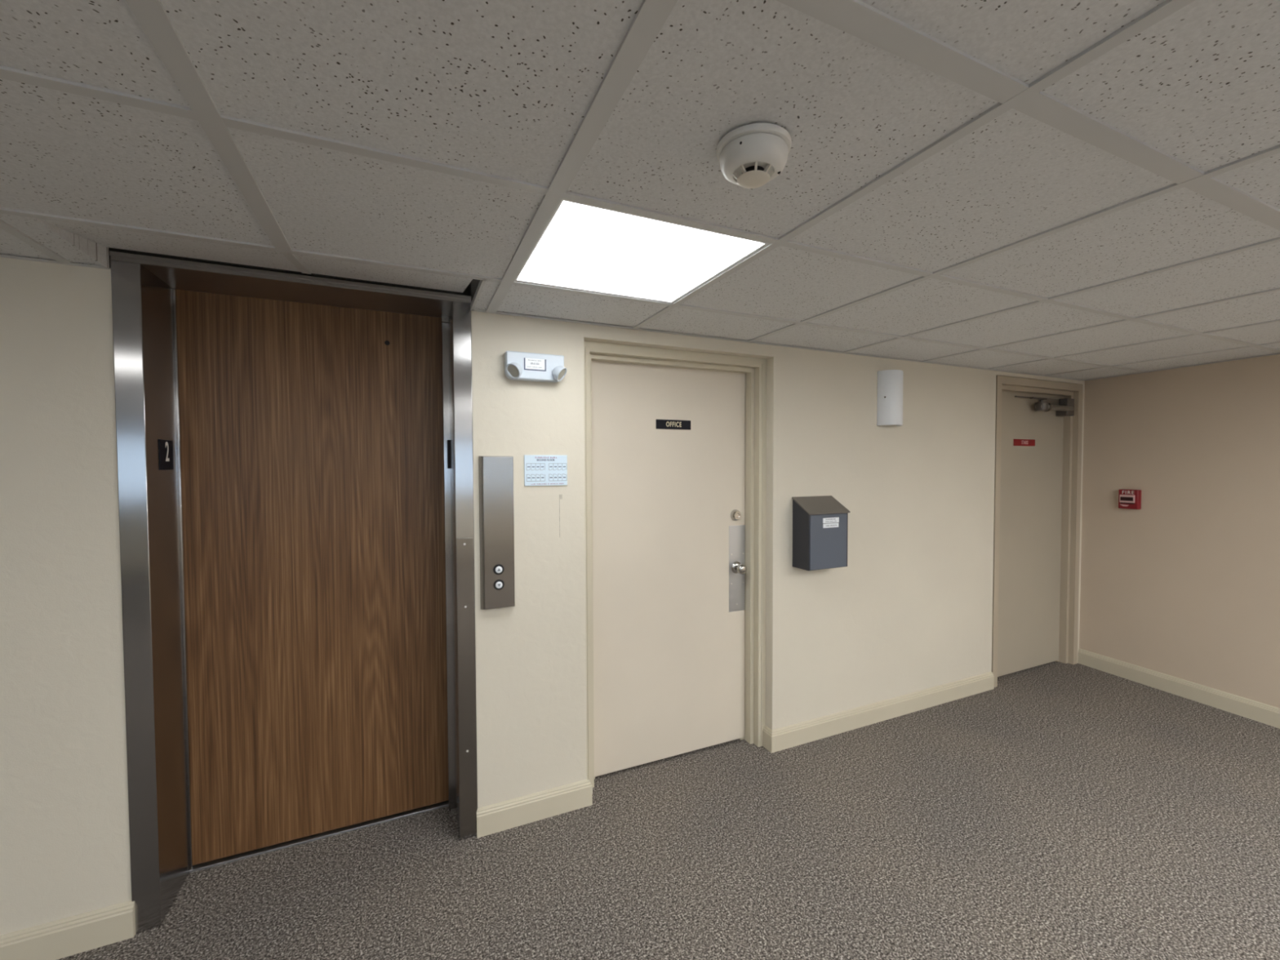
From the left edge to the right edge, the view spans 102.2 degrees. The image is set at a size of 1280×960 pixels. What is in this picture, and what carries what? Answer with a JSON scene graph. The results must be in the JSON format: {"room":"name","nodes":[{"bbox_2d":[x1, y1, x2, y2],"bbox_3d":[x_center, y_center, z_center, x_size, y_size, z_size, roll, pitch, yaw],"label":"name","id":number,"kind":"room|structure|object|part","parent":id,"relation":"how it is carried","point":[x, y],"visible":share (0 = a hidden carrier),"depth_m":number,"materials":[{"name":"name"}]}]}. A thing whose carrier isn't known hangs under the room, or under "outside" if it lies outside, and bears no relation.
{"room":"lobby","nodes":[
{"label":"lobby","id":0,"kind":"room"},
{"bbox_2d":[0,247,1084,935],"bbox_3d":[-1.227,0.108,1.918,9.640,2.615,0.300,-1,2,-24],"label":"wall","id":1,"kind":"structure","parent":0,"point":[910,610],"depth_m":2.11,"materials":[{"name":"beige paint"}]},
{"bbox_2d":[0,900,135,959],"bbox_3d":[-3.566,1.406,0.721,4.352,0.107,0.018,-1,2,-24],"label":"baseboard","id":2,"kind":"structure","parent":1,"relation":"attached to","point":[86,931],"depth_m":1.55,"materials":[{"name":"beige paint"}]},
{"bbox_2d":[109,250,477,933],"bbox_3d":[-1.182,0.356,1.937,1.042,2.118,0.304,-1,2,-24],"label":"door","id":3,"kind":"structure","parent":1,"relation":"in","point":[298,588],"depth_m":1.97,"materials":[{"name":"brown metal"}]},
{"bbox_2d":[158,439,173,470],"bbox_3d":[-1.591,-0.084,1.735,0.004,0.101,0.104,-1,2,-24],"label":"number sign","id":4,"kind":"object","parent":3,"relation":"attached to","point":[166,446],"visible":1,"depth_m":1.73,"materials":[{"name":"black plastic"}]},
{"bbox_3d":[-1.219,0.357,2.048,0.925,2.074,0.028,-1,2,-24],"label":"panel","id":5,"kind":"part","parent":3,"relation":"part of","materials":[{"name":"brown wood"}]},
{"bbox_3d":[-1.217,1.407,2.083,0.927,0.008,0.062,-1,2,-24],"label":"sill","id":6,"kind":"part","parent":3,"relation":"part of","materials":[{"name":"silver metal"}]},
{"bbox_3d":[-0.675,0.811,2.015,0.064,1.171,0.003,-1,2,-24],"label":"jamb plate","id":7,"kind":"part","parent":3,"relation":"part of","materials":[{"name":"silver metal"}]},
{"bbox_2d":[478,455,515,609],"bbox_3d":[-0.561,0.207,2.035,0.132,0.605,0.041,-1,2,-24],"label":"elevator call panel","id":8,"kind":"object","parent":1,"relation":"attached to","point":[495,473],"visible":1,"depth_m":2.02,"materials":[{"name":"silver metal"}]},
{"bbox_2d":[476,777,592,838],"bbox_3d":[-0.439,1.353,2.164,0.478,0.107,0.073,-1,2,-24],"label":"baseboard","id":9,"kind":"structure","parent":1,"relation":"attached to","point":[518,811],"depth_m":2.12,"materials":[{"name":"beige paint"}]},
{"bbox_2d":[504,351,566,382],"bbox_3d":[-0.411,-0.451,2.056,0.242,0.109,0.093,-1,2,-24],"label":"emergency light","id":10,"kind":"object","parent":1,"relation":"attached to","point":[518,366],"visible":1,"depth_m":2.05,"materials":[{"name":"white plastic"}]},
{"bbox_2d":[524,454,567,485],"bbox_3d":[-0.387,-0.040,2.125,0.178,0.125,0.006,-1,2,-24],"label":"sign","id":11,"kind":"object","parent":1,"relation":"attached to","point":[539,470],"visible":1,"depth_m":2.12,"materials":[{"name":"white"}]},
{"bbox_2d":[583,340,766,787],"bbox_3d":[0.164,0.389,2.540,0.996,2.008,0.168,-1,2,-24],"label":"door","id":12,"kind":"structure","parent":1,"relation":"in","point":[675,519],"depth_m":2.54,"materials":[{"name":"beige paint"}]},
{"bbox_3d":[-0.249,0.410,2.355,0.090,1.980,0.165,-1,2,-24],"label":"casing","id":13,"kind":"part","parent":12,"relation":"part of","materials":[{"name":"beige paint"}]},
{"bbox_2d":[656,419,690,430],"bbox_3d":[0.165,-0.271,2.526,0.192,0.046,0.004,-1,2,-24],"label":"sign","id":14,"kind":"object","parent":12,"relation":"attached to","point":[660,424],"visible":1,"depth_m":2.52,"materials":[{"name":"black plastic"}]},
{"bbox_3d":[0.160,-0.570,2.513,0.996,0.090,0.165,-1,2,-24],"label":"head casing","id":15,"kind":"part","parent":12,"relation":"part of","materials":[{"name":"beige paint"}]},
{"bbox_3d":[0.508,0.462,2.702,0.099,0.450,0.002,-1,2,-24],"label":"latch plate","id":16,"kind":"part","parent":12,"relation":"part of","materials":[{"name":"silver metal"}]},
{"bbox_3d":[0.518,0.458,2.669,0.064,0.064,0.066,-1,2,-24],"label":"knob","id":17,"kind":"part","parent":12,"relation":"part of","materials":[{"name":"silver metal"}]},
{"bbox_3d":[0.577,0.396,2.728,0.090,1.980,0.165,-1,2,-24],"label":"casing","id":18,"kind":"part","parent":12,"relation":"part of","materials":[{"name":"beige paint"}]},
{"bbox_2d":[791,495,850,570],"bbox_3d":[0.933,0.268,2.663,0.271,0.361,0.130,-1,2,-24],"label":"box","id":19,"kind":"object","parent":1,"relation":"attached to","point":[820,523],"visible":1,"depth_m":2.62,"materials":[{"name":"grey metal"}]},
{"bbox_3d":[0.932,0.128,2.659,0.271,0.082,0.130,-1,2,-24],"label":"lid","id":20,"kind":"part","parent":19,"relation":"part of","materials":[{"name":"grey metal"}]},
{"bbox_3d":[0.954,0.310,2.613,0.241,0.273,0.006,-1,2,-24],"label":"door","id":21,"kind":"part","parent":19,"relation":"part of","materials":[{"name":"grey metal"}]},
{"bbox_2d":[762,671,994,753],"bbox_3d":[1.473,1.321,3.027,1.797,0.107,0.073,-1,2,-24],"label":"baseboard","id":22,"kind":"structure","parent":1,"relation":"attached to","point":[806,731],"depth_m":2.91,"materials":[{"name":"beige paint"}]},
{"bbox_2d":[876,369,903,426],"bbox_3d":[1.419,-0.458,2.892,0.162,0.305,0.077,-1,2,-24],"label":"wall sconce","id":23,"kind":"object","parent":1,"relation":"attached to","point":[890,382],"visible":1,"depth_m":2.86,"materials":[{"name":"white plastic"}]},
{"bbox_2d":[991,375,1083,687],"bbox_3d":[2.710,0.332,3.644,0.992,2.040,0.248,-1,2,-24],"label":"door","id":24,"kind":"structure","parent":1,"relation":"in","point":[1037,488],"depth_m":3.65,"materials":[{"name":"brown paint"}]},
{"bbox_3d":[2.302,0.365,3.474,0.095,1.986,0.224,-1,2,-24],"label":"casing","id":25,"kind":"part","parent":24,"relation":"part of","materials":[{"name":"brown paint"}]},
{"bbox_2d":[1013,439,1035,446],"bbox_3d":[2.667,-0.259,3.580,0.245,0.046,0.004,-1,2,-24],"label":"sign","id":26,"kind":"object","parent":24,"relation":"attached to","point":[1016,442],"visible":1,"depth_m":3.58,"materials":[{"name":"red plastic"}]},
{"bbox_3d":[2.655,-0.547,3.505,0.300,0.039,0.038,-1,2,-24],"label":"closer arm","id":27,"kind":"part","parent":24,"relation":"part of","materials":[{"name":"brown metal"}]},
{"bbox_3d":[2.704,-0.637,3.629,0.986,0.095,0.224,-1,2,-24],"label":"head casing","id":28,"kind":"part","parent":24,"relation":"part of","materials":[{"name":"brown paint"}]},
{"bbox_3d":[3.114,0.352,3.841,0.095,1.986,0.224,-1,2,-24],"label":"casing","id":29,"kind":"part","parent":24,"relation":"part of","materials":[{"name":"brown paint"}]},
{"bbox_2d":[0,0,1279,381],"bbox_3d":[0.446,-0.590,-1.680,9.748,0.076,7.600,-1,2,-24],"label":"ceiling","id":30,"kind":"structure","parent":0,"point":[1082,190],"depth_m":0.99,"materials":[{"name":"tile"}]},
{"bbox_2d":[515,199,770,303],"bbox_3d":[-0.029,-0.655,1.538,0.592,0.020,0.576,-1,2,-24],"label":"recessed light","id":31,"kind":"object","parent":30,"relation":"in","point":[582,246],"visible":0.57,"depth_m":1.48,"materials":[{"name":"white plastic"}]},
{"bbox_2d":[715,123,791,188],"bbox_3d":[0.214,-0.595,0.974,0.139,0.066,0.139,-1,2,-24],"label":"smoke detector","id":32,"kind":"object","parent":30,"relation":"attached to","point":[750,156],"visible":1,"depth_m":0.94,"materials":[{"name":"white plastic"}]},
{"bbox_2d":[57,661,1279,959],"bbox_3d":[0.342,1.547,-1.451,9.682,0.080,8.000,-1,2,-24],"label":"floor","id":33,"kind":"structure","parent":0,"point":[1056,811],"depth_m":1.92,"materials":[{"name":"grey carpet"}]},
{"bbox_2d":[1034,401,1048,411],"bbox_3d":[2.761,-0.505,3.551,0.076,0.058,0.076,-1,2,-24],"label":"door closer","id":34,"kind":"object","parent":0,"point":[1041,406],"depth_m":3.52,"materials":[{"name":"silver metal"}]},
{"bbox_2d":[1079,354,1279,708],"bbox_3d":[4.450,0.133,0.313,0.149,2.615,7.959,-1,2,-18],"label":"wall","id":35,"kind":"structure","parent":0,"point":[1184,584],"depth_m":3.21,"materials":[{"name":"beige paint"}]},
{"bbox_2d":[1118,488,1141,509],"bbox_3d":[3.296,0.129,3.479,0.051,0.130,0.109,-1,2,-18],"label":"alarm pull station","id":36,"kind":"object","parent":35,"relation":"attached to","point":[1127,499],"visible":1,"depth_m":3.46,"materials":[{"name":"red plastic"}]},
{"bbox_3d":[3.278,0.127,3.474,0.010,0.052,0.083,-1,2,-18],"label":"pull handle","id":37,"kind":"part","parent":36,"relation":"part of","materials":[{"name":"pink"}]},
{"bbox_2d":[1077,648,1279,728],"bbox_3d":[4.426,1.392,0.171,0.018,0.107,7.642,-1,2,-18],"label":"baseboard","id":38,"kind":"structure","parent":35,"relation":"attached to","point":[1251,709],"depth_m":3.22,"materials":[{"name":"beige paint"}]}
]}

